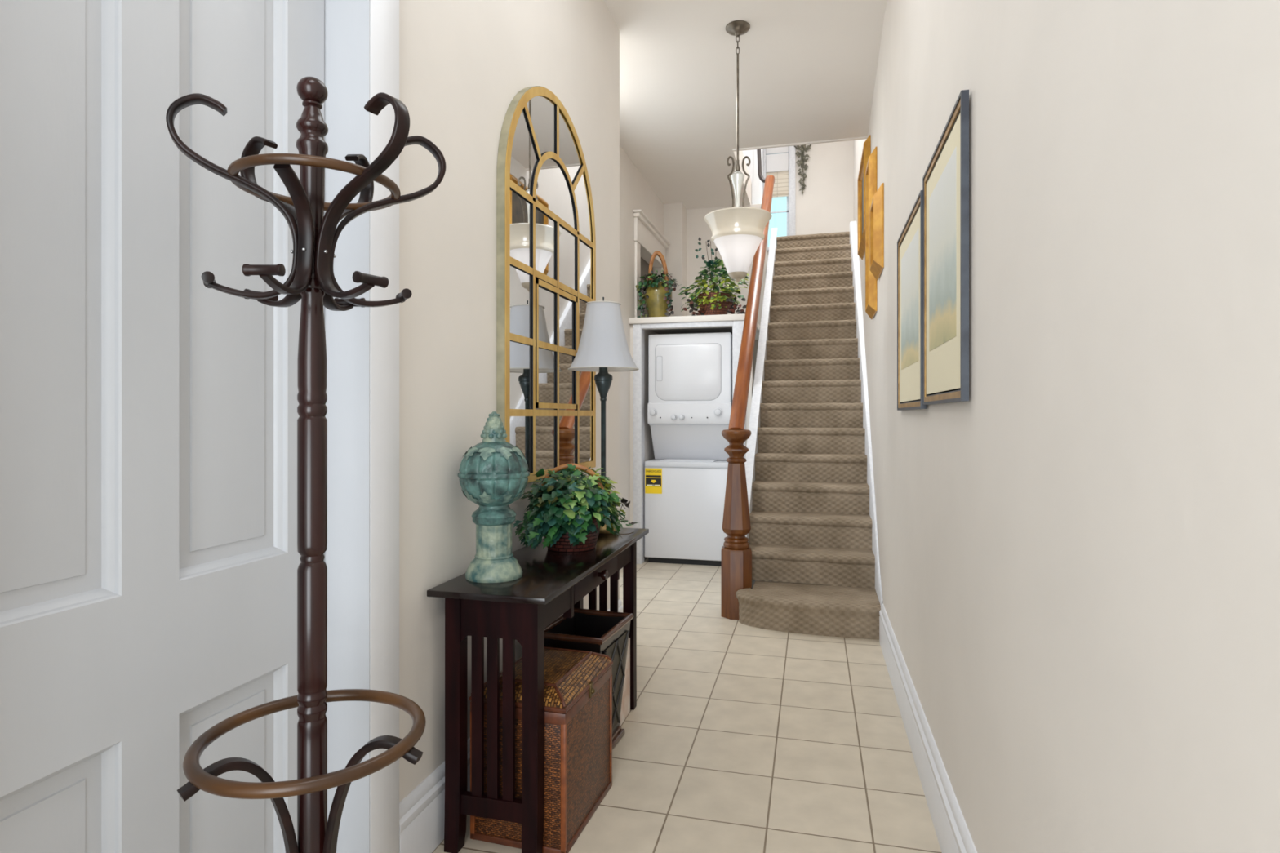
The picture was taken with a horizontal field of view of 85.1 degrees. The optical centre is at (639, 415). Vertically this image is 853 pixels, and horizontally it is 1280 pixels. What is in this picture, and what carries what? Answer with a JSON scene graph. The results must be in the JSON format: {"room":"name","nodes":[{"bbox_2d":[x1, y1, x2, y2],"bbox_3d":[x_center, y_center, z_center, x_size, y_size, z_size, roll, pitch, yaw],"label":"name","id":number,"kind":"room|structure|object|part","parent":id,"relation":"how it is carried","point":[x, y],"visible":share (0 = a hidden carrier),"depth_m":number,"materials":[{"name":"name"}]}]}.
{"room":"entrance hallway","nodes":[
{"label":"entrance hallway","id":0,"kind":"room"},
{"bbox_2d":[399,0,619,802],"bbox_3d":[-0.861,-0.460,1.440,0.220,3.400,5.165,0,0,14],"label":"wall","id":1,"kind":"structure","parent":0,"point":[463,64],"depth_m":2.13,"materials":[{"name":"paint"}]},
{"bbox_2d":[0,0,399,852],"bbox_3d":[-0.867,-0.095,1.275,0.190,2.670,1.182,0,0,14],"label":"door","id":2,"kind":"structure","parent":1,"relation":"in","point":[149,557],"depth_m":1.32,"materials":[{"name":"white paint"}]},
{"bbox_3d":[-0.784,-0.095,1.254,0.020,2.670,1.182,0,0,14],"label":"casing","id":3,"kind":"part","parent":2,"relation":"part of","materials":[{"name":"white paint"}]},
{"bbox_2d":[399,599,622,852],"bbox_3d":[-0.371,1.136,2.870,0.020,0.208,2.152,0,0,14],"label":"baseboard","id":4,"kind":"structure","parent":1,"relation":"attached to","point":[422,811],"depth_m":1.95,"materials":[{"name":"white paint"}]},
{"bbox_2d":[496,85,595,483],"bbox_3d":[-0.355,-0.534,2.899,0.036,1.572,1.009,0,0,14],"label":"arched mirror","id":5,"kind":"object","parent":1,"relation":"attached to","point":[546,237],"visible":0.92,"depth_m":2.75,"materials":[{"name":"gold metal"}]},
{"bbox_3d":[-0.341,-0.278,2.896,0.007,0.499,0.468,0,0,14],"label":"sash","id":6,"kind":"part","parent":5,"relation":"part of","materials":[{"name":"gold metal"}]},
{"bbox_2d":[619,144,663,570],"bbox_3d":[-0.078,-0.460,5.678,0.400,3.400,3.635,0,0,14],"label":"wall","id":7,"kind":"structure","parent":0,"point":[635,192],"depth_m":5.80,"materials":[{"name":"paint"}]},
{"bbox_2d":[640,257,653,317],"bbox_3d":[-0.009,-0.130,6.613,0.050,2.740,0.950,0,0,14],"label":"door","id":8,"kind":"structure","parent":7,"relation":"in","point":[644,264],"depth_m":6.72,"materials":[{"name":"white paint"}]},
{"bbox_2d":[632,208,670,317],"bbox_3d":[0.124,-1.288,6.517,0.075,0.935,1.210,0,0,14],"label":"trim","id":9,"kind":"structure","parent":7,"relation":"attached to","point":[647,237],"depth_m":6.13,"materials":[{"name":"paint"}]},
{"bbox_2d":[431,557,942,852],"bbox_3d":[0.077,1.270,3.170,2.700,0.060,8.900,0,0,14],"label":"floor","id":10,"kind":"structure","parent":0,"point":[738,737],"depth_m":2.59,"materials":[{"name":"tile"}]},
{"bbox_2d":[165,76,445,852],"bbox_3d":[-0.568,0.318,1.266,0.429,1.845,0.420,0,0,1],"label":"coat stand","id":11,"kind":"object","parent":10,"relation":"on","point":[315,234],"visible":1,"depth_m":1.23,"materials":[{"name":"brown wood"}]},
{"bbox_3d":[-0.675,0.904,1.154,0.024,0.670,0.213,0,0,42],"label":"leg","id":12,"kind":"part","parent":11,"relation":"part of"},
{"bbox_3d":[-0.460,0.904,1.230,0.213,0.670,0.024,0,0,9],"label":"leg","id":13,"kind":"part","parent":11,"relation":"part of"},
{"bbox_2d":[426,527,648,852],"bbox_3d":[-0.280,0.865,2.484,0.356,0.750,1.185,0,0,14],"label":"console table","id":14,"kind":"object","parent":10,"relation":"on","point":[551,584],"visible":0.86,"depth_m":1.98,"materials":[{"name":"brown wood"}]},
{"bbox_3d":[-0.530,0.875,2.002,0.046,0.731,0.056,0,0,14],"label":"leg","id":15,"kind":"part","parent":14,"relation":"part of","materials":[{"name":"brown wood"}]},
{"bbox_3d":[-0.415,1.107,1.971,0.192,0.055,0.022,0,0,14],"label":"rail","id":16,"kind":"part","parent":14,"relation":"part of","materials":[{"name":"brown wood"}]},
{"bbox_2d":[457,411,529,582],"bbox_3d":[-0.444,0.239,2.121,0.214,0.502,0.214,0,0,27],"label":"ball finial","id":17,"kind":"object","parent":14,"relation":"on","point":[494,473],"visible":1,"depth_m":2.06,"materials":[{"name":"ceramic"}]},
{"bbox_3d":[-0.444,0.177,2.121,0.214,0.195,0.214,0,0,14],"label":"globe","id":18,"kind":"part","parent":17,"relation":"part of","materials":[{"name":"ceramic"}]},
{"bbox_3d":[-0.300,0.875,1.943,0.046,0.731,0.056,0,0,14],"label":"leg","id":19,"kind":"part","parent":14,"relation":"part of","materials":[{"name":"brown wood"}]},
{"bbox_3d":[-0.227,0.575,2.215,0.028,0.131,0.022,0,0,14],"label":"drawer post","id":20,"kind":"part","parent":14,"relation":"part of","materials":[{"name":"brown wood"}]},
{"bbox_2d":[544,515,600,552],"bbox_3d":[-0.254,0.425,2.583,0.226,0.130,0.226,0,0,14],"label":"basket","id":21,"kind":"object","parent":14,"relation":"on","point":[590,535],"depth_m":2.50,"materials":[{"name":"brown wicker"}]},
{"bbox_2d":[512,462,639,552],"bbox_3d":[-0.234,0.332,2.610,0.366,0.317,0.617,0,0,14],"label":"ivy","id":22,"kind":"object","parent":14,"relation":"on","point":[570,514],"visible":1,"depth_m":2.46,"materials":[{"name":"plant"}]},
{"bbox_3d":[-0.254,0.279,2.583,0.259,0.204,0.019,0,0,-1],"label":"handle","id":23,"kind":"part","parent":22,"relation":"part of","materials":[{"name":"wicker"}]},
{"bbox_3d":[-0.273,0.875,3.011,0.046,0.731,0.056,0,0,14],"label":"leg","id":24,"kind":"part","parent":14,"relation":"part of","materials":[{"name":"brown wood"}]},
{"bbox_3d":[-0.271,0.564,2.497,0.255,0.081,0.495,0,0,14],"label":"drawer","id":25,"kind":"part","parent":14,"relation":"part of","materials":[{"name":"brown wood"}]},
{"bbox_3d":[-0.131,0.563,2.461,0.034,0.038,0.038,0,0,14],"label":"knob","id":26,"kind":"part","parent":14,"relation":"part of","materials":[{"name":"brown wood"}]},
{"bbox_2d":[568,297,639,533],"bbox_3d":[-0.155,-0.006,2.950,0.301,0.992,0.301,0,0,14],"label":"table lamp","id":27,"kind":"object","parent":14,"relation":"on","point":[603,348],"visible":0.8,"depth_m":2.88,"materials":[{"name":"white fabric"}]},
{"bbox_3d":[-0.155,-0.471,2.950,0.149,0.005,0.149,0,0,14],"label":"shade trim","id":28,"kind":"part","parent":27,"relation":"part of","materials":[{"name":"grey fabric"}]},
{"bbox_3d":[-0.155,-0.196,2.950,0.301,0.005,0.301,0,0,14],"label":"shade trim","id":29,"kind":"part","parent":27,"relation":"part of","materials":[{"name":"grey fabric"}]},
{"bbox_3d":[-0.155,-0.334,2.950,0.296,0.277,0.296,0,0,14],"label":"lamp shade","id":30,"kind":"part","parent":27,"relation":"part of","materials":[{"name":"grey fabric"}]},
{"bbox_3d":[-0.097,0.575,2.724,0.028,0.131,0.022,0,0,14],"label":"drawer post","id":31,"kind":"part","parent":14,"relation":"part of","materials":[{"name":"brown wood"}]},
{"bbox_3d":[-0.042,0.875,2.952,0.046,0.731,0.056,0,0,14],"label":"leg","id":32,"kind":"part","parent":14,"relation":"part of","materials":[{"name":"brown wood"}]},
{"bbox_2d":[468,646,613,852],"bbox_3d":[-0.295,1.009,2.186,0.327,0.462,0.416,0,0,14],"label":"wicker hamper","id":33,"kind":"object","parent":10,"relation":"on","point":[578,684],"visible":0.69,"depth_m":2.03,"materials":[{"name":"brown wicker"}]},
{"bbox_3d":[-0.295,0.808,2.186,0.299,0.054,0.396,0,0,17],"label":"lid","id":34,"kind":"part","parent":33,"relation":"part of","materials":[{"name":"wicker"}]},
{"bbox_3d":[-0.295,0.807,2.186,0.308,0.058,0.402,0,0,17],"label":"lid trim","id":35,"kind":"part","parent":33,"relation":"part of","materials":[{"name":"brown wicker"}]},
{"bbox_2d":[543,608,633,749],"bbox_3d":[-0.202,1.006,2.606,0.268,0.468,0.344,0,0,17],"label":"waste bin","id":36,"kind":"object","parent":10,"relation":"on","point":[601,632],"visible":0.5,"depth_m":2.63,"materials":[{"name":"black paint"}]},
{"bbox_3d":[-0.101,1.003,2.572,0.032,0.346,0.250,0,0,18],"label":"panel","id":37,"kind":"part","parent":36,"relation":"part of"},
{"bbox_2d":[619,637,630,725],"bbox_3d":[-0.065,1.085,2.846,0.011,0.310,0.147,0,0,14],"label":"magazine","id":38,"kind":"object","parent":10,"relation":"on","point":[625,704],"visible":0.43,"depth_m":2.86,"materials":[{"name":"white paper"}]},
{"bbox_2d":[644,332,732,566],"bbox_3d":[0.474,0.279,6.109,0.728,1.922,0.767,0,0,14],"label":"dryer","id":39,"kind":"object","parent":10,"relation":"on","point":[689,406],"visible":0.95,"depth_m":5.79,"materials":[{"name":"white metal"}]},
{"bbox_3d":[0.107,-0.027,5.825,0.062,0.062,0.035,0,0,14],"label":"knob","id":40,"kind":"part","parent":39,"relation":"part of","materials":[{"name":"white plastic"}]},
{"bbox_2d":[645,475,661,486],"bbox_3d":[0.113,0.548,5.841,0.133,0.093,0.002,0,0,14],"label":"print","id":41,"kind":"object","parent":39,"relation":"attached to","point":[651,480],"depth_m":5.84,"materials":[{"name":"black"}]},
{"bbox_3d":[0.163,-0.393,5.834,0.046,0.204,0.008,0,0,14],"label":"handle","id":42,"kind":"part","parent":39,"relation":"part of","materials":[{"name":"white plastic"}]},
{"bbox_3d":[0.279,0.015,5.781,0.050,0.050,0.035,0,0,14],"label":"knob","id":43,"kind":"part","parent":39,"relation":"part of","materials":[{"name":"white plastic"}]},
{"bbox_3d":[0.343,0.015,5.765,0.050,0.050,0.035,0,0,14],"label":"knob","id":44,"kind":"part","parent":39,"relation":"part of","materials":[{"name":"white plastic"}]},
{"bbox_2d":[644,458,728,560],"bbox_3d":[0.473,0.785,6.127,0.716,0.820,0.733,0,0,14],"label":"washer","id":45,"kind":"object","parent":39,"relation":"in","point":[685,498],"depth_m":5.78,"materials":[{"name":"white metal"}]},
{"bbox_3d":[0.396,-0.358,5.780,0.557,0.465,0.010,0,0,14],"label":"dryer door","id":46,"kind":"part","parent":39,"relation":"part of","materials":[{"name":"white ceramic"}]},
{"bbox_3d":[0.411,-0.015,5.803,0.698,0.179,0.082,0,0,14],"label":"control panel","id":47,"kind":"part","parent":39,"relation":"part of","materials":[{"name":"white ceramic"}]},
{"bbox_3d":[0.635,-0.028,5.690,0.068,0.068,0.035,0,0,14],"label":"knob","id":48,"kind":"part","parent":39,"relation":"part of","materials":[{"name":"white plastic"}]},
{"bbox_2d":[721,148,774,619],"bbox_3d":[0.960,-1.161,5.834,0.208,4.801,3.304,0,0,13],"label":"banister","id":49,"kind":"object","parent":10,"relation":"on","point":[736,552],"visible":0.9,"depth_m":4.28,"materials":[{"name":"brown wood"}]},
{"bbox_3d":[0.598,0.663,4.322,0.186,1.154,0.186,0,0,7],"label":"newel post","id":50,"kind":"part","parent":49,"relation":"part of","materials":[{"name":"brown wood"}]},
{"bbox_3d":[0.983,-1.197,5.832,0.098,2.665,3.214,0,0,14],"label":"handrail","id":51,"kind":"part","parent":49,"relation":"part of","materials":[{"name":"brown wood"}]},
{"bbox_3d":[1.306,-3.002,7.384,0.201,1.117,0.064,0,0,38],"label":"rail","id":52,"kind":"part","parent":49,"relation":"part of","materials":[{"name":"grey metal"}]},
{"bbox_2d":[735,221,883,639],"bbox_3d":[1.553,-0.438,6.282,0.911,3.357,4.890,0,0,14],"label":"staircase","id":53,"kind":"structure","parent":10,"relation":"on","point":[812,535],"depth_m":5.10,"materials":[{"name":"carpet"}]},
{"bbox_3d":[1.839,-0.438,5.706,0.071,3.357,3.892,0,0,14],"label":"skirting","id":54,"kind":"part","parent":53,"relation":"part of","materials":[{"name":"white paint"}]},
{"bbox_2d":[630,324,752,559],"bbox_3d":[0.549,0.240,6.284,1.015,2.000,1.150,0,0,14],"label":"wall","id":55,"kind":"structure","parent":0,"point":[649,451],"depth_m":5.85,"materials":[{"name":"paint"}]},
{"bbox_2d":[633,320,745,564],"bbox_3d":[0.406,0.238,5.764,0.931,2.003,0.110,0,0,14],"label":"trim","id":56,"kind":"structure","parent":55,"relation":"attached to","point":[737,326],"depth_m":5.82,"materials":[{"name":"white paint"}]},
{"bbox_2d":[629,313,759,340],"bbox_3d":[0.598,-0.790,6.460,1.020,0.050,1.585,0,0,14],"label":"trim ledge","id":57,"kind":"object","parent":55,"relation":"on","point":[722,317],"visible":0.29,"depth_m":5.77,"materials":[{"name":"paint"}]},
{"bbox_2d":[635,250,677,317],"bbox_3d":[0.158,-1.113,5.984,0.342,0.605,0.295,0,0,14],"label":"potted plant","id":58,"kind":"object","parent":57,"relation":"on","point":[657,296],"visible":0.99,"depth_m":5.92,"materials":[{"name":"green ceramic"}]},
{"bbox_3d":[0.160,-1.264,6.009,0.173,0.301,0.063,0,0,0],"label":"handle","id":59,"kind":"part","parent":58,"relation":"part of","materials":[{"name":"wicker"}]},
{"bbox_2d":[678,237,749,315],"bbox_3d":[0.616,-1.158,5.889,0.628,0.688,0.439,0,0,14],"label":"plant","id":60,"kind":"object","parent":57,"relation":"on","point":[714,302],"visible":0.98,"depth_m":5.81,"materials":[{"name":"green plant"}]},
{"bbox_2d":[697,292,730,315],"bbox_3d":[0.626,-0.917,5.888,0.280,0.205,0.280,0,0,14],"label":"basket","id":61,"kind":"object","parent":57,"relation":"on","point":[707,307],"depth_m":5.78,"materials":[{"name":"brown wicker"}]},
{"bbox_2d":[663,202,766,389],"bbox_3d":[0.693,-0.460,7.192,1.185,3.400,0.360,0,0,14],"label":"wall","id":62,"kind":"structure","parent":0,"point":[683,228],"depth_m":7.15,"materials":[{"name":"paint"}]},
{"bbox_2d":[604,0,887,209],"bbox_3d":[0.153,-2.290,3.006,2.310,0.260,8.800,0,0,14],"label":"ceiling","id":63,"kind":"structure","parent":0,"point":[807,68],"depth_m":4.51,"materials":[{"name":"paint"}]},
{"bbox_2d":[704,20,771,282],"bbox_3d":[0.544,-1.450,3.876,0.372,1.420,0.372,0,0,14],"label":"pendant light","id":64,"kind":"object","parent":63,"relation":"hanging from","point":[737,232],"visible":1,"depth_m":3.81,"materials":[{"name":"white glass"}]},
{"bbox_3d":[0.468,-1.263,3.832,0.126,0.341,0.011,0,0,-30],"label":"scroll arm","id":65,"kind":"part","parent":64,"relation":"part of","materials":[{"name":"silver metal"}]},
{"bbox_3d":[0.544,-2.062,3.876,0.018,0.113,0.018,0,0,-31],"label":"chain","id":66,"kind":"part","parent":64,"relation":"part of","materials":[{"name":"silver metal"}]},
{"bbox_3d":[0.544,-0.884,3.876,0.268,0.188,0.268,0,0,14],"label":"lamp shade","id":67,"kind":"part","parent":64,"relation":"part of","materials":[{"name":"white glass"}]},
{"bbox_3d":[0.544,-1.686,3.876,0.028,0.652,0.028,0,0,14],"label":"rod","id":68,"kind":"part","parent":64,"relation":"part of","materials":[{"name":"silver metal"}]},
{"bbox_3d":[0.620,-1.263,3.832,0.126,0.341,0.011,0,0,30],"label":"scroll arm","id":69,"kind":"part","parent":64,"relation":"part of","materials":[{"name":"silver metal"}]},
{"bbox_2d":[742,148,763,204],"bbox_3d":[1.106,-3.260,7.283,0.120,3.200,3.340,0,0,14],"label":"wall","id":70,"kind":"structure","parent":0,"point":[757,184],"depth_m":7.62,"materials":[{"name":"white paint"}]},
{"bbox_2d":[766,140,853,267],"bbox_3d":[2.125,-3.260,8.705,1.390,3.200,0.120,0,0,14],"label":"wall","id":71,"kind":"structure","parent":0,"point":[825,205],"depth_m":8.60,"materials":[{"name":"paint"}]},
{"bbox_2d":[763,145,795,251],"bbox_3d":[1.760,-2.790,8.767,0.407,1.540,0.140,0,0,14],"label":"window","id":72,"kind":"structure","parent":71,"relation":"in","point":[780,162],"depth_m":8.73,"materials":[{"name":"white paint"}]},
{"bbox_3d":[1.739,-2.800,8.811,0.280,1.360,0.025,0,0,14],"label":"sash","id":73,"kind":"part","parent":72,"relation":"part of","materials":[{"name":"white paint"}]},
{"bbox_2d":[766,171,788,197],"bbox_3d":[1.726,-2.953,8.759,0.276,0.415,0.017,0,0,14],"label":"blind","id":74,"kind":"object","parent":72,"relation":"attached to","point":[780,188],"depth_m":8.75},
{"bbox_2d":[794,144,811,193],"bbox_3d":[2.015,-3.091,8.644,0.224,0.710,0.051,0,0,14],"label":"wall ornament","id":75,"kind":"object","parent":71,"relation":"attached to","point":[802,160],"visible":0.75,"depth_m":8.64,"materials":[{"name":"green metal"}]},
{"bbox_2d":[853,0,1279,852],"bbox_3d":[1.385,-1.810,3.620,0.198,6.100,10.500,0,0,14],"label":"wall","id":76,"kind":"structure","parent":0,"point":[1079,553],"depth_m":0.96,"materials":[{"name":"paint"}]},
{"bbox_2d":[732,136,867,151],"bbox_3d":[1.264,-2.289,5.532,1.057,0.282,0.025,0,0,14],"label":"trim","id":77,"kind":"structure","parent":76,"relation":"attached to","point":[864,137],"depth_m":5.52,"materials":[{"name":"paint"}]},
{"bbox_2d":[857,134,871,259],"bbox_3d":[1.732,-1.650,5.399,0.045,0.700,0.880,0,0,14],"label":"gilt frame","id":78,"kind":"object","parent":76,"relation":"attached to","point":[866,152],"visible":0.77,"depth_m":5.57,"materials":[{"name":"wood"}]},
{"bbox_2d":[865,146,876,319],"bbox_3d":[1.489,-1.153,4.497,0.048,1.015,0.390,0,0,14],"label":"gilt frame","id":79,"kind":"object","parent":76,"relation":"attached to","point":[871,169],"visible":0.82,"depth_m":4.36,"materials":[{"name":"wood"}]},
{"bbox_2d":[870,182,884,279],"bbox_3d":[1.343,-1.032,3.963,0.050,0.457,0.375,0,0,14],"label":"gilt frame","id":80,"kind":"object","parent":76,"relation":"attached to","point":[877,209],"visible":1,"depth_m":3.81,"materials":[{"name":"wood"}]},
{"bbox_2d":[897,190,926,410],"bbox_3d":[1.039,-0.389,2.682,0.018,0.733,0.719,0,0,14],"label":"framed print","id":81,"kind":"object","parent":76,"relation":"attached to","point":[909,243],"visible":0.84,"depth_m":2.64,"materials":[{"name":"paper"}]},
{"bbox_2d":[879,604,977,852],"bbox_3d":[0.681,1.136,1.209,0.027,0.208,5.380,0,0,14],"label":"baseboard","id":82,"kind":"structure","parent":76,"relation":"attached to","point":[953,833],"depth_m":2.26,"materials":[{"name":"white paint"}]},
{"bbox_2d":[922,89,968,404],"bbox_3d":[0.874,-0.415,2.015,0.018,0.760,0.647,0,0,14],"label":"framed print","id":83,"kind":"object","parent":76,"relation":"attached to","point":[945,179],"visible":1,"depth_m":1.92,"materials":[{"name":"wood"}]}
]}

